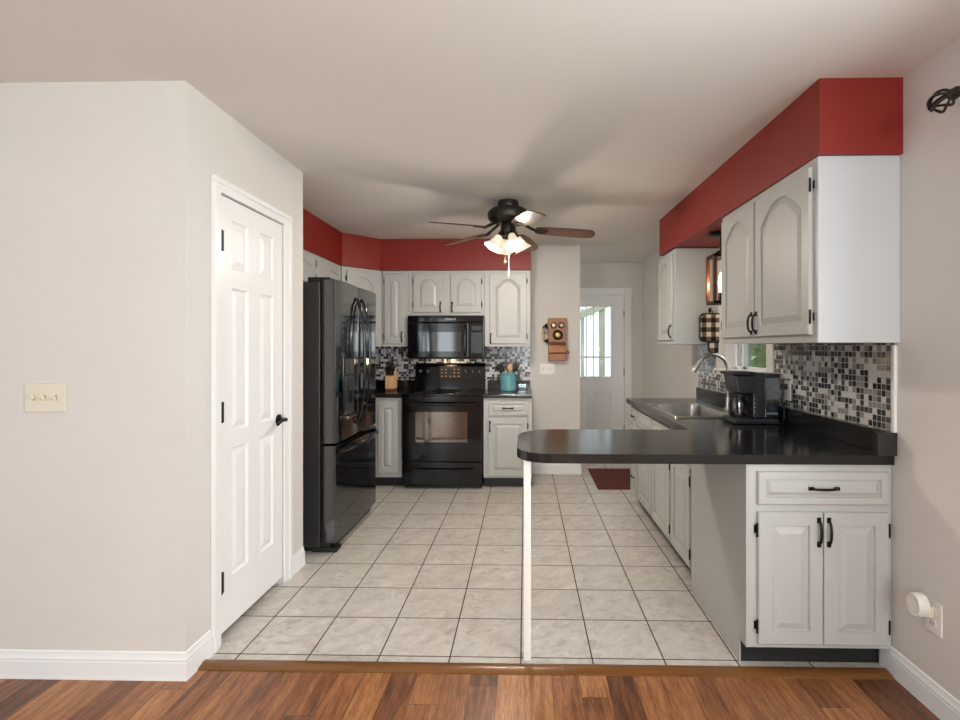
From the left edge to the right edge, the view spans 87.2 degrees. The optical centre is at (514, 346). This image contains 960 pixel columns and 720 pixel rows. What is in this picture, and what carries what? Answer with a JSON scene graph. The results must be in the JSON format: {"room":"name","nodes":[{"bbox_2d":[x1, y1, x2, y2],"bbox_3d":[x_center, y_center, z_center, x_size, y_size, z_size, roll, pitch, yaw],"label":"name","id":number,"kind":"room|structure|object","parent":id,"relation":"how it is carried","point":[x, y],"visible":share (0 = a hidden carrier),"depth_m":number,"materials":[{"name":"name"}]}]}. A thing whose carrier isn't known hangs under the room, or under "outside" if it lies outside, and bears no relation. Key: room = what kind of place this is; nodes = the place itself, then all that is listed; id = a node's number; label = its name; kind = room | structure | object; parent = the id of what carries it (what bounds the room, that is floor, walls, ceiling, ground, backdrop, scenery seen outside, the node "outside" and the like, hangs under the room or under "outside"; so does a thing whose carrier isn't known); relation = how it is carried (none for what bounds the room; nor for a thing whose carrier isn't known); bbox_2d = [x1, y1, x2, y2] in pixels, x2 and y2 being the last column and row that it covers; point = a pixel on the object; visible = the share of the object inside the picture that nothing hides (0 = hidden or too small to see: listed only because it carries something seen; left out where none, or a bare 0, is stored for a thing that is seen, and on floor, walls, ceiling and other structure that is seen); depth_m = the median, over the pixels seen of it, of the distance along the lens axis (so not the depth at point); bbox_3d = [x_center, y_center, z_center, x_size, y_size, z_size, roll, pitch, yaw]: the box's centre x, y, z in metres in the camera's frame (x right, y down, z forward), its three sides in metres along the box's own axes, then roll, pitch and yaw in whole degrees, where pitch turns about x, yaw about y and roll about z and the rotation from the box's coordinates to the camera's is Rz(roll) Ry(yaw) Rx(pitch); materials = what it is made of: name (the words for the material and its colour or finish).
{"room":"kitchen","nodes":[
{"label":"kitchen","id":0,"kind":"room"},
{"bbox_2d":[0,81,162,650],"bbox_3d":[-2.802,0.135,2.153,2.705,2.466,0.095,0,0,1],"label":"wall","id":1,"kind":"structure","parent":0,"point":[81,163],"depth_m":2.08,"materials":[{"name":"paint"}]},
{"bbox_2d":[25,383,65,411],"bbox_3d":[-1.941,0.210,2.075,0.172,0.120,0.022,0,0,1],"label":"switch plate","id":2,"kind":"object","parent":1,"relation":"attached to","point":[39,397],"visible":1,"depth_m":2.08,"materials":[{"name":"beige plastic"}]},
{"bbox_2d":[0,630,212,680],"bbox_3d":[-2.721,1.312,2.176,2.766,0.112,0.177,0,0,1],"label":"baseboard","id":3,"kind":"structure","parent":1,"relation":"attached to","point":[14,663],"depth_m":2.07,"materials":[{"name":"white paint"}]},
{"bbox_2d":[163,81,301,651],"bbox_3d":[-1.392,0.135,2.620,0.095,2.466,1.090,0,0,1],"label":"wall","id":4,"kind":"structure","parent":0,"point":[201,140],"depth_m":2.11,"materials":[{"name":"paint"}]},
{"bbox_2d":[211,174,292,653],"bbox_3d":[-1.361,0.298,2.614,0.147,2.137,0.748,0,0,1],"label":"door","id":5,"kind":"structure","parent":4,"relation":"in","point":[246,245],"depth_m":2.55,"materials":[{"name":"white paint"}]},
{"bbox_2d":[292,547,304,576],"bbox_3d":[-1.326,1.312,3.085,0.016,0.112,0.179,0,0,1],"label":"baseboard","id":6,"kind":"structure","parent":4,"relation":"attached to","point":[298,559],"depth_m":3.08,"materials":[{"name":"white paint"}]},
{"bbox_2d":[198,659,562,675],"bbox_3d":[-0.575,1.360,2.145,1.558,0.016,0.066,0,0,1],"label":"trim","id":7,"kind":"structure","parent":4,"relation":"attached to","point":[207,664],"depth_m":2.13,"materials":[{"name":"brown wood"}]},
{"bbox_2d":[302,173,302,546],"bbox_3d":[-1.732,0.135,3.178,0.800,2.466,0.010,0,0,1],"label":"wall","id":8,"kind":"structure","parent":0,"point":[302,173],"depth_m":3.17,"materials":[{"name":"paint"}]},
{"bbox_2d":[303,208,530,271],"bbox_3d":[-0.919,-0.940,4.319,2.138,0.316,2.304,0,0,1],"label":"soffit","id":9,"kind":"structure","parent":0,"point":[320,238],"depth_m":5.09,"materials":[{"name":"red paint"}]},
{"bbox_2d":[0,670,939,719],"bbox_3d":[-1.240,1.398,-0.706,5.950,0.060,5.735,0,0,1],"label":"floor","id":10,"kind":"structure","parent":0,"point":[207,695],"depth_m":1.96,"materials":[{"name":"laminate"}]},
{"bbox_2d":[376,245,579,472],"bbox_3d":[-0.684,0.135,5.523,2.795,2.466,0.126,0,0,1],"label":"wall","id":11,"kind":"structure","parent":0,"point":[555,269],"depth_m":5.44,"materials":[{"name":"paint"}]},
{"bbox_2d":[341,266,381,346],"bbox_3d":[-1.659,-0.392,5.159,0.613,0.775,0.644,0,0,1],"label":"upper cabinet","id":12,"kind":"object","parent":11,"relation":"attached to","point":[367,279],"visible":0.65,"depth_m":5.05,"materials":[{"name":"grey paint"}]},
{"bbox_2d":[382,271,408,346],"bbox_3d":[-1.213,-0.392,5.287,0.268,0.775,0.371,0,0,1],"label":"upper cabinet","id":13,"kind":"object","parent":11,"relation":"attached to","point":[395,284],"visible":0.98,"depth_m":5.13,"materials":[{"name":"grey paint"}]},
{"bbox_2d":[409,271,484,315],"bbox_3d":[-0.688,-0.550,5.276,0.778,0.457,0.371,0,0,1],"label":"upper cabinet","id":14,"kind":"object","parent":11,"relation":"attached to","point":[431,293],"visible":0.98,"depth_m":5.12,"materials":[{"name":"grey paint"}]},
{"bbox_2d":[408,316,486,358],"bbox_3d":[-0.688,-0.095,5.236,0.774,0.444,0.440,0,0,1],"label":"microwave","id":15,"kind":"object","parent":14,"relation":"attached to","point":[429,337],"visible":0.99,"depth_m":5.07,"materials":[{"name":"black plastic"}]},
{"bbox_2d":[485,270,529,346],"bbox_3d":[-0.065,-0.392,5.262,0.465,0.775,0.371,0,0,1],"label":"upper cabinet","id":16,"kind":"object","parent":11,"relation":"attached to","point":[507,298],"visible":1,"depth_m":5.11,"materials":[{"name":"grey paint"}]},
{"bbox_2d":[540,363,553,373],"bbox_3d":[0.357,0.236,5.432,0.156,0.120,0.022,0,0,1],"label":"switch plate","id":17,"kind":"object","parent":11,"relation":"attached to","point":[545,368],"visible":1,"depth_m":5.44,"materials":[{"name":"white plastic"}]},
{"bbox_2d":[542,318,568,360],"bbox_3d":[0.443,-0.080,5.384,0.292,0.456,0.115,0,0,1],"label":"wall telephone","id":18,"kind":"object","parent":11,"relation":"attached to","point":[557,327],"visible":1,"depth_m":5.36,"materials":[{"name":"brown wood"}]},
{"bbox_2d":[549,344,566,359],"bbox_3d":[0.464,0.053,5.371,0.186,0.179,0.079,0,0,1],"label":"shelf","id":19,"kind":"object","parent":18,"relation":"attached to","point":[556,351],"depth_m":5.35,"materials":[{"name":"brown wood"}]},
{"bbox_2d":[533,463,581,473],"bbox_3d":[0.464,1.312,5.488,0.529,0.112,0.126,0,0,1],"label":"baseboard","id":20,"kind":"structure","parent":11,"relation":"attached to","point":[538,468],"depth_m":5.43,"materials":[{"name":"white paint"}]},
{"bbox_2d":[0,0,959,262],"bbox_3d":[-1.191,-1.148,1.601,5.950,0.100,10.350,0,0,1],"label":"ceiling","id":21,"kind":"structure","parent":0,"point":[396,117],"depth_m":2.05,"materials":[{"name":"paint"}]},
{"bbox_2d":[428,199,594,275],"bbox_3d":[0.006,-0.815,3.793,1.201,0.564,1.248,0,0,1],"label":"ceiling fan","id":22,"kind":"object","parent":21,"relation":"hanging from","point":[508,214],"visible":1,"depth_m":3.73,"materials":[{"name":"brown metal"}]},
{"bbox_2d":[210,464,881,668],"bbox_3d":[-0.128,1.398,4.521,3.950,0.060,4.765,0,0,1],"label":"floor tile","id":23,"kind":"structure","parent":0,"point":[426,574],"depth_m":2.84,"materials":[{"name":"tile"}]},
{"bbox_2d":[303,277,378,551],"bbox_3d":[-1.527,0.451,3.799,0.865,1.833,0.900,0,0,1],"label":"refrigerator","id":24,"kind":"object","parent":23,"relation":"on","point":[340,432],"visible":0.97,"depth_m":3.37,"materials":[{"name":"black metal"}]},
{"bbox_2d":[374,398,403,485],"bbox_3d":[-1.522,0.929,5.174,0.876,0.875,0.579,0,0,1],"label":"base cabinet","id":25,"kind":"object","parent":23,"relation":"on","point":[389,461],"visible":0.38,"depth_m":4.88,"materials":[{"name":"grey paint"}]},
{"bbox_2d":[376,380,414,397],"bbox_3d":[-1.523,0.426,5.177,0.883,0.132,0.612,0,0,1],"label":"countertop","id":26,"kind":"structure","parent":25,"relation":"on","point":[403,386],"depth_m":5.37,"materials":[{"name":"black laminate"}]},
{"bbox_2d":[385,368,396,390],"bbox_3d":[-1.280,0.334,5.239,0.092,0.234,0.130,0,0,1],"label":"knife block","id":27,"kind":"object","parent":26,"relation":"on","point":[390,381],"visible":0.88,"depth_m":5.18,"materials":[{"name":"brown wood"}]},
{"bbox_2d":[402,363,485,487],"bbox_3d":[-0.689,0.769,5.106,0.772,1.194,0.700,0,0,1],"label":"range","id":28,"kind":"object","parent":23,"relation":"on","point":[442,417],"visible":1,"depth_m":4.83,"materials":[{"name":"black metal"}]},
{"bbox_2d":[402,389,485,395],"bbox_3d":[-0.689,0.459,5.106,0.772,0.018,0.550,0,0,1],"label":"cooktop","id":29,"kind":"object","parent":28,"relation":"in","point":[416,392],"depth_m":4.98,"materials":[{"name":"black glass"}]},
{"bbox_2d":[483,398,531,485],"bbox_3d":[-0.057,0.929,5.130,0.470,0.875,0.606,0,0,1],"label":"base cabinet","id":30,"kind":"object","parent":23,"relation":"on","point":[504,419],"visible":0.84,"depth_m":4.86,"materials":[{"name":"grey paint"}]},
{"bbox_2d":[483,380,531,397],"bbox_3d":[-0.057,0.426,5.146,0.474,0.132,0.612,0,0,1],"label":"countertop","id":31,"kind":"structure","parent":30,"relation":"on","point":[493,391],"depth_m":5.11,"materials":[{"name":"black laminate"}]},
{"bbox_2d":[500,372,516,390],"bbox_3d":[-0.062,0.359,5.202,0.172,0.184,0.172,0,0,1],"label":"utensil crock","id":32,"kind":"object","parent":31,"relation":"on","point":[507,380],"visible":0.99,"depth_m":5.13,"materials":[{"name":"teal ceramic"}]},
{"bbox_2d":[496,363,503,372],"bbox_3d":[-0.124,0.296,5.156,0.115,0.269,0.035,0,0,-25],"label":"turner","id":33,"kind":"object","parent":32,"relation":"in","point":[500,366],"visible":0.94,"depth_m":5.15,"materials":[{"name":"black plastic"}]},
{"bbox_2d":[504,362,510,372],"bbox_3d":[-0.070,0.295,5.238,0.072,0.271,0.034,0,0,1],"label":"turner","id":34,"kind":"object","parent":32,"relation":"in","point":[506,364],"visible":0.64,"depth_m":5.25,"materials":[{"name":"black plastic"}]},
{"bbox_2d":[507,364,512,372],"bbox_3d":[-0.048,0.301,5.152,0.042,0.259,0.059,0,0,-44],"label":"wooden spoon","id":35,"kind":"object","parent":32,"relation":"in","point":[509,367],"visible":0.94,"depth_m":5.14,"materials":[{"name":"brown wood"}]},
{"bbox_2d":[513,364,517,372],"bbox_3d":[-0.005,0.303,5.179,0.085,0.255,0.022,0,0,15],"label":"serving spoon","id":36,"kind":"object","parent":32,"relation":"in","point":[515,367],"visible":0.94,"depth_m":5.17,"materials":[{"name":"black plastic"}]},
{"bbox_2d":[517,384,527,390],"bbox_3d":[0.084,0.419,5.234,0.110,0.065,0.080,0,0,1],"label":"glass dish","id":37,"kind":"object","parent":31,"relation":"on","point":[518,388],"visible":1,"depth_m":5.22,"materials":[{"name":"clear glass"}]},
{"bbox_2d":[588,468,630,489],"bbox_3d":[1.112,1.362,5.222,0.600,0.011,0.800,0,0,1],"label":"doormat","id":38,"kind":"object","parent":23,"relation":"on","point":[604,478],"visible":0.56,"depth_m":5.23,"materials":[{"name":"red fabric"}]},
{"bbox_2d":[630,406,638,497],"bbox_3d":[1.298,0.929,4.308,0.611,0.875,0.286,0,0,1],"label":"base cabinet","id":39,"kind":"object","parent":23,"relation":"on","point":[633,411],"visible":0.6,"depth_m":4.28,"materials":[{"name":"grey paint"}]},
{"bbox_2d":[637,410,672,541],"bbox_3d":[1.298,0.929,3.692,0.585,0.875,0.943,0,0,1],"label":"base cabinet","id":40,"kind":"object","parent":23,"relation":"on","point":[654,480],"visible":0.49,"depth_m":3.58,"materials":[{"name":"grey paint"}]},
{"bbox_2d":[671,429,690,568],"bbox_3d":[1.284,0.929,3.026,0.585,0.875,0.385,0,0,1],"label":"base cabinet","id":41,"kind":"object","parent":23,"relation":"on","point":[680,473],"visible":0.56,"depth_m":2.98,"materials":[{"name":"grey paint"}]},
{"bbox_2d":[517,387,896,660],"bbox_3d":[0.822,0.861,3.277,1.575,1.013,2.363,0,0,1],"label":"countertop","id":42,"kind":"structure","parent":23,"relation":"on","point":[804,438],"depth_m":2.30,"materials":[{"name":"black laminate"}]},
{"bbox_2d":[646,403,728,417],"bbox_3d":[1.277,0.536,3.594,0.490,0.182,0.800,0,0,1],"label":"sink","id":43,"kind":"object","parent":42,"relation":"in","point":[676,410],"visible":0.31,"depth_m":3.92,"materials":[{"name":"silver metal"}]},
{"bbox_2d":[691,353,729,409],"bbox_3d":[1.401,0.244,3.533,0.286,0.402,0.131,0,0,1],"label":"faucet","id":44,"kind":"object","parent":42,"relation":"on","point":[696,366],"visible":0.8,"depth_m":3.56,"materials":[{"name":"silver metal"}]},
{"bbox_2d":[720,371,779,423],"bbox_3d":[1.412,0.298,3.021,0.284,0.306,0.184,0,0,1],"label":"coffee maker","id":45,"kind":"object","parent":42,"relation":"on","point":[746,405],"visible":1,"depth_m":2.95,"materials":[{"name":"grey plastic"}]},
{"bbox_2d":[779,384,786,424],"bbox_3d":[1.565,0.333,2.933,0.044,0.235,0.100,0,0,1],"label":"power cord","id":46,"kind":"object","parent":45,"relation":"attached to","point":[782,386],"visible":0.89,"depth_m":2.92,"materials":[{"name":"black plastic"}]},
{"bbox_2d":[691,464,890,661],"bbox_3d":[1.289,0.929,2.446,0.604,0.875,0.746,0,0,1],"label":"base cabinet","id":47,"kind":"object","parent":23,"relation":"on","point":[789,562],"visible":0.98,"depth_m":2.11,"materials":[{"name":"grey paint"}]},
{"bbox_2d":[580,263,642,397],"bbox_3d":[0.308,0.135,6.675,3.170,2.466,0.120,0,0,1],"label":"wall","id":48,"kind":"structure","parent":0,"point":[592,275],"depth_m":6.59,"materials":[{"name":"paint"}]},
{"bbox_2d":[580,288,631,428],"bbox_3d":[1.017,0.295,6.620,1.050,2.144,0.080,0,0,1],"label":"door","id":49,"kind":"structure","parent":48,"relation":"in","point":[603,405],"depth_m":6.61,"materials":[{"name":"white paint"}]},
{"bbox_2d":[659,77,902,255],"bbox_3d":[1.421,-0.943,3.204,0.374,0.310,2.303,0,0,1],"label":"soffit","id":50,"kind":"structure","parent":0,"point":[833,116],"depth_m":2.22,"materials":[{"name":"red paint"}]},
{"bbox_2d":[706,231,721,304],"bbox_3d":[1.425,-0.538,3.470,0.156,0.490,0.156,0,0,1],"label":"pendant lantern","id":51,"kind":"object","parent":50,"relation":"hanging from","point":[716,256],"visible":0.56,"depth_m":3.46,"materials":[{"name":"black metal"}]},
{"bbox_2d":[718,292,721,299],"bbox_3d":[1.425,-0.347,3.470,0.040,0.062,0.040,0,0,1],"label":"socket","id":52,"kind":"object","parent":51,"relation":"attached to","point":[720,293],"depth_m":3.46,"materials":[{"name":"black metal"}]},
{"bbox_2d":[643,37,959,700],"bbox_3d":[1.630,0.135,1.536,0.126,2.466,10.340,0,0,1],"label":"wall","id":53,"kind":"structure","parent":0,"point":[925,471],"depth_m":1.97,"materials":[{"name":"paint"}]},
{"bbox_2d":[658,248,719,343],"bbox_3d":[1.432,-0.403,4.221,0.394,0.757,0.478,0,0,1],"label":"upper cabinet","id":54,"kind":"object","parent":53,"relation":"attached to","point":[682,271],"visible":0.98,"depth_m":3.98,"materials":[{"name":"grey paint"}]},
{"bbox_2d":[707,342,718,352],"bbox_3d":[1.577,-0.073,3.970,0.107,0.246,0.015,0,0,1],"label":"pot holder","id":55,"kind":"object","parent":54,"relation":"hanging from","point":[712,347],"visible":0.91,"depth_m":3.96,"materials":[{"name":"fabric"}]},
{"bbox_2d":[562,664,893,679],"bbox_3d":[0.884,1.360,2.116,1.358,0.016,0.066,0,0,1],"label":"trim","id":56,"kind":"structure","parent":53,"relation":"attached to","point":[568,669],"depth_m":2.10,"materials":[{"name":"brown wood"}]},
{"bbox_2d":[714,249,773,374],"bbox_3d":[1.657,-0.275,3.555,0.150,0.985,0.920,0,0,1],"label":"window","id":57,"kind":"structure","parent":53,"relation":"in","point":[760,357],"depth_m":3.72,"materials":[{"name":"paint"}]},
{"bbox_2d":[784,380,790,400],"bbox_3d":[1.592,0.253,2.932,0.009,0.116,0.072,0,0,1],"label":"outlet","id":58,"kind":"object","parent":53,"relation":"attached to","point":[787,392],"visible":0.98,"depth_m":2.92,"materials":[{"name":"white plastic"}]},
{"bbox_2d":[721,155,899,343],"bbox_3d":[1.405,-0.403,2.570,0.378,0.769,1.001,0,0,1],"label":"upper cabinet","id":59,"kind":"object","parent":53,"relation":"attached to","point":[814,257],"visible":1,"depth_m":2.07,"materials":[{"name":"grey paint"}]},
{"bbox_2d":[891,345,896,432],"bbox_3d":[1.578,0.174,2.089,0.014,0.364,0.017,0,0,1],"label":"trim","id":60,"kind":"structure","parent":53,"relation":"attached to","point":[893,347],"depth_m":2.08,"materials":[{"name":"white paint"}]},
{"bbox_2d":[879,646,959,719],"bbox_3d":[1.519,1.312,-0.633,0.016,0.112,5.600,0,0,1],"label":"baseboard","id":61,"kind":"structure","parent":53,"relation":"attached to","point":[940,702],"depth_m":1.94,"materials":[{"name":"white paint"}]},
{"bbox_2d":[925,595,942,637],"bbox_3d":[1.576,1.013,1.892,0.010,0.124,0.076,0,0,1],"label":"outlet","id":62,"kind":"object","parent":53,"relation":"attached to","point":[935,625],"visible":0.86,"depth_m":1.88,"materials":[{"name":"white plastic"}]},
{"bbox_2d":[907,592,933,617],"bbox_3d":[1.537,0.971,1.897,0.067,0.088,0.072,0,0,1],"label":"air freshener","id":63,"kind":"object","parent":62,"relation":"attached to","point":[918,604],"visible":1,"depth_m":1.88,"materials":[{"name":"beige plastic"}]},
{"bbox_2d":[929,618,935,628],"bbox_3d":[1.573,1.039,1.892,0.002,0.034,0.034,0,0,1],"label":"socket","id":64,"kind":"object","parent":62,"relation":"attached to","point":[932,621],"depth_m":1.89,"materials":[{"name":"white plastic"}]},
{"bbox_2d":[926,86,959,113],"bbox_3d":[1.472,-0.847,0.530,0.129,0.090,2.522,0,0,1],"label":"curtain rod","id":65,"kind":"object","parent":53,"relation":"attached to","point":[952,94],"visible":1,"depth_m":1.72,"materials":[{"name":"brown metal"}]},
{"label":"outside","id":66,"kind":"structure","parent":0,"visible":0},
{"bbox_3d":[4.256,2.043,11.912,32.000,0.150,36.000,0,0,1],"label":"lawn","id":67,"kind":"structure","parent":66,"visible":0},
{"bbox_2d":[580,307,606,375],"bbox_3d":[1.171,0.438,7.977,2.400,3.060,2.200,0,0,1],"label":"porch","id":68,"kind":"object","parent":67,"relation":"on","point":[601,310],"visible":0.17,"depth_m":8.53,"materials":[{"name":"grey paint"}]},
{"bbox_3d":[1.545,-0.293,3.960,0.016,0.037,0.038,0,0,1],"label":"hook","id":69,"kind":"object","parent":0,"visible":0},
{"bbox_2d":[699,310,718,341],"bbox_3d":[1.545,-0.165,3.953,0.185,0.257,0.015,0,0,1],"label":"pot holder","id":70,"kind":"object","parent":69,"relation":"hanging from","point":[708,322],"visible":0.87,"depth_m":3.95,"materials":[{"name":"fabric"}]},
{"bbox_3d":[-2.057,0.135,3.920,0.120,2.466,3.350,0,0,1],"label":"wall","id":71,"kind":"structure","parent":0,"visible":0},
{"bbox_2d":[303,249,340,281],"bbox_3d":[-1.825,-0.641,3.997,0.330,0.275,1.670,0,0,1],"label":"upper cabinet","id":72,"kind":"object","parent":71,"relation":"attached to","point":[314,265],"visible":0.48,"depth_m":4.26,"materials":[{"name":"grey paint"}]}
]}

